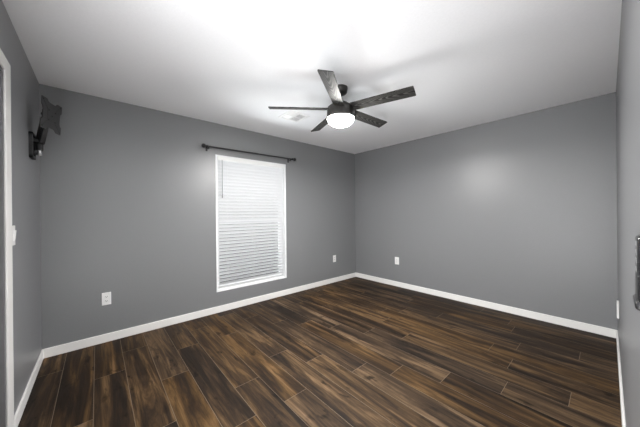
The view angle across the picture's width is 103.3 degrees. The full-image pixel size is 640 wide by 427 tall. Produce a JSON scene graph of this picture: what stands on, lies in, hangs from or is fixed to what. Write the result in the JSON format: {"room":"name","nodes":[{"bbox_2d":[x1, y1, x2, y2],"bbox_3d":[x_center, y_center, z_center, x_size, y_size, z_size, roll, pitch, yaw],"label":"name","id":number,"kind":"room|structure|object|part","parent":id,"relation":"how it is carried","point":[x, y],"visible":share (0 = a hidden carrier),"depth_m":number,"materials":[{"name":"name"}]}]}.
{"room":"empty bedroom","nodes":[
{"label":"empty bedroom","id":0,"kind":"room"},
{"bbox_2d":[0,0,41,414],"bbox_3d":[-1.832,0.063,1.402,0.140,2.440,2.126,-1,0,-41],"label":"wall","id":1,"kind":"structure","parent":0,"point":[26,251],"depth_m":1.74,"materials":[{"name":"grey paint"}]},
{"bbox_2d":[0,48,13,426],"bbox_3d":[-1.490,0.210,1.022,0.150,2.140,1.051,-1,0,-41],"label":"door frame","id":2,"kind":"structure","parent":1,"relation":"in","point":[6,263],"depth_m":1.38,"materials":[{"name":"white paint"}]},
{"bbox_2d":[12,225,16,245],"bbox_3d":[-1.823,0.131,1.510,0.015,0.118,0.072,-1,0,-41],"label":"light switch","id":3,"kind":"object","parent":1,"relation":"attached to","point":[14,231],"visible":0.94,"depth_m":1.50,"materials":[{"name":"white plastic"}]},
{"bbox_3d":[-1.826,0.131,1.507,0.006,0.118,0.072,-1,0,-41],"label":"plate","id":4,"kind":"part","parent":3,"relation":"part of","materials":[{"name":"white plastic"}]},
{"bbox_2d":[14,350,43,426],"bbox_3d":[-2.117,1.244,1.854,0.012,0.083,1.033,-1,0,-41],"label":"baseboard","id":5,"kind":"structure","parent":1,"relation":"attached to","point":[26,394],"depth_m":1.73,"materials":[{"name":"white paint"}]},
{"bbox_2d":[28,95,61,159],"bbox_3d":[-2.119,-0.647,1.953,0.168,0.452,0.224,-1,0,-41],"label":"mount","id":6,"kind":"object","parent":1,"relation":"attached to","point":[50,118],"depth_m":1.95,"materials":[{"name":"black metal"}]},
{"bbox_3d":[-2.189,-0.516,1.941,0.045,0.192,0.124,-1,0,-41],"label":"wall plate","id":7,"kind":"part","parent":6,"relation":"part of","materials":[{"name":"black metal"}]},
{"bbox_3d":[-2.162,-0.645,1.972,0.147,0.218,0.059,-1,0,29],"label":"spring arm","id":8,"kind":"part","parent":6,"relation":"part of","materials":[{"name":"black metal"}]},
{"bbox_3d":[-2.094,-0.757,1.974,0.017,0.232,0.232,-1,0,-19],"label":"mounting plate","id":9,"kind":"part","parent":6,"relation":"part of","materials":[{"name":"grey metal"}]},
{"bbox_2d":[39,84,355,348],"bbox_3d":[-0.935,0.053,3.699,4.520,2.440,0.140,-1,0,-41],"label":"wall","id":10,"kind":"structure","parent":0,"point":[128,191],"depth_m":2.79,"materials":[{"name":"grey paint"}]},
{"bbox_2d":[102,292,110,305],"bbox_3d":[-2.139,0.853,2.536,0.072,0.124,0.008,-1,0,-41],"label":"wall outlet","id":11,"kind":"object","parent":10,"relation":"attached to","point":[106,297],"visible":1,"depth_m":2.53,"materials":[{"name":"white plastic"}]},
{"bbox_2d":[42,273,355,357],"bbox_3d":[-0.874,1.231,3.642,4.240,0.083,0.012,-1,0,-41],"label":"baseboard","id":12,"kind":"structure","parent":10,"relation":"attached to","point":[68,347],"depth_m":2.90,"materials":[{"name":"white paint"}]},
{"bbox_2d":[201,143,295,162],"bbox_3d":[-0.925,-0.828,3.550,1.407,0.081,0.106,-1,0,-41],"label":"curtain rod","id":13,"kind":"object","parent":10,"relation":"attached to","point":[203,145],"visible":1,"depth_m":3.40,"materials":[{"name":"black metal"}]},
{"bbox_3d":[-0.907,-0.837,3.530,1.288,0.029,0.021,-1,0,-41],"label":"rod","id":14,"kind":"part","parent":13,"relation":"part of","materials":[{"name":"black metal"}]},
{"bbox_2d":[215,154,286,291],"bbox_3d":[-0.979,0.123,3.657,1.073,1.772,0.144,-1,0,-41],"label":"window","id":15,"kind":"structure","parent":10,"relation":"in","point":[284,168],"depth_m":3.73,"materials":[{"name":"white plastic"}]},
{"bbox_3d":[-1.003,0.127,3.685,1.025,1.754,0.040,-1,0,-41],"label":"frame","id":16,"kind":"part","parent":15,"relation":"part of","materials":[{"name":"white plastic"}]},
{"bbox_2d":[217,156,283,290],"bbox_3d":[-0.951,0.126,3.625,1.017,1.751,0.076,-1,0,-41],"label":"window blind","id":17,"kind":"object","parent":15,"relation":"attached to","point":[242,175],"visible":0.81,"depth_m":3.59,"materials":[{"name":"white plastic"}]},
{"bbox_3d":[-0.948,0.995,3.632,1.017,0.013,0.044,-1,0,-41],"label":"rail","id":18,"kind":"part","parent":17,"relation":"part of","materials":[{"name":"white plastic"}]},
{"bbox_2d":[2,0,621,153],"bbox_3d":[-0.158,-1.233,1.119,6.739,0.120,5.056,-1,0,-41],"label":"ceiling","id":19,"kind":"structure","parent":0,"point":[468,63],"depth_m":1.89,"materials":[{"name":"white paint"}]},
{"bbox_2d":[278,110,309,121],"bbox_3d":[-0.313,-1.166,3.046,0.280,0.012,0.260,-1,0,-41],"label":"ceiling vent","id":20,"kind":"object","parent":19,"relation":"in","point":[291,115],"visible":0.99,"depth_m":3.03,"materials":[{"name":"white metal"}]},
{"bbox_2d":[268,69,415,131],"bbox_3d":[0.229,-0.996,2.400,1.239,0.362,1.294,-1,0,-41],"label":"ceiling fan","id":21,"kind":"object","parent":19,"relation":"hanging from","point":[340,114],"visible":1,"depth_m":2.25,"materials":[{"name":"grey wood"}]},
{"bbox_3d":[-0.188,-0.972,2.344,0.564,0.008,0.116,-1,15,-4],"label":"blade","id":22,"kind":"part","parent":21,"relation":"part of","materials":[{"name":"grey wood"}]},
{"bbox_3d":[0.048,-0.975,2.726,0.116,0.008,0.564,-17,6,-21],"label":"blade","id":23,"kind":"part","parent":21,"relation":"part of","materials":[{"name":"grey wood"}]},
{"bbox_3d":[0.102,-0.975,2.001,0.116,0.008,0.564,15,4,13],"label":"blade","id":24,"kind":"part","parent":21,"relation":"part of","materials":[{"name":"grey wood"}]},
{"bbox_3d":[0.194,-0.855,2.372,0.244,0.081,0.244,-1,0,-41],"label":"lamp shade","id":25,"kind":"part","parent":21,"relation":"part of","materials":[{"name":"white glass"}]},
{"bbox_3d":[0.485,-0.979,2.619,0.564,0.008,0.116,-1,-15,-40],"label":"blade","id":26,"kind":"part","parent":21,"relation":"part of","materials":[{"name":"grey wood"}]},
{"bbox_3d":[0.518,-0.979,2.171,0.564,0.008,0.116,-1,-15,32],"label":"blade","id":27,"kind":"part","parent":21,"relation":"part of","materials":[{"name":"grey wood"}]},
{"bbox_2d":[18,277,621,426],"bbox_3d":[-0.134,1.317,1.121,6.739,0.100,5.056,-1,0,-41],"label":"floor","id":28,"kind":"structure","parent":0,"point":[355,351],"depth_m":2.05,"materials":[{"name":"brown wood"}]},
{"bbox_2d":[355,92,617,329],"bbox_3d":[1.919,0.026,3.768,0.140,2.440,3.524,-1,0,-41],"label":"wall","id":29,"kind":"structure","parent":0,"point":[519,211],"depth_m":3.17,"materials":[{"name":"grey paint"}]},
{"bbox_2d":[395,257,398,264],"bbox_3d":[1.320,0.811,4.347,0.008,0.126,0.078,-1,0,-41],"label":"wall outlet","id":30,"kind":"object","parent":29,"relation":"attached to","point":[396,258],"visible":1,"depth_m":4.34,"materials":[{"name":"white plastic"}]},
{"bbox_2d":[356,273,617,337],"bbox_3d":[1.831,1.205,3.767,0.012,0.083,3.372,-1,0,-41],"label":"baseboard","id":31,"kind":"structure","parent":29,"relation":"attached to","point":[591,328],"depth_m":3.17,"materials":[{"name":"white paint"}]},
{"bbox_2d":[616,0,639,426],"bbox_3d":[1.753,0.029,1.383,3.259,2.440,0.120,-1,0,-41],"label":"wall","id":32,"kind":"structure","parent":0,"point":[628,70],"depth_m":1.09,"materials":[{"name":"grey paint"}]},
{"bbox_2d":[617,300,618,318],"bbox_3d":[2.596,0.836,2.206,0.072,0.140,0.014,-1,0,-41],"label":"wall outlet","id":33,"kind":"object","parent":32,"relation":"attached to","point":[617,300],"visible":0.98,"depth_m":2.18,"materials":[{"name":"white plastic"}]},
{"bbox_2d":[616,330,625,426],"bbox_3d":[1.720,1.208,1.432,3.237,0.083,0.012,-1,0,-41],"label":"baseboard","id":34,"kind":"structure","parent":32,"relation":"attached to","point":[617,336],"depth_m":1.72,"materials":[{"name":"white paint"}]},
{"bbox_2d":[633,235,639,310],"bbox_3d":[0.531,0.094,0.409,0.068,0.118,0.031,-1,0,-41],"label":"wall control","id":35,"kind":"object","parent":32,"relation":"attached to","point":[636,297],"visible":1,"depth_m":0.40,"materials":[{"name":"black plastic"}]}
]}

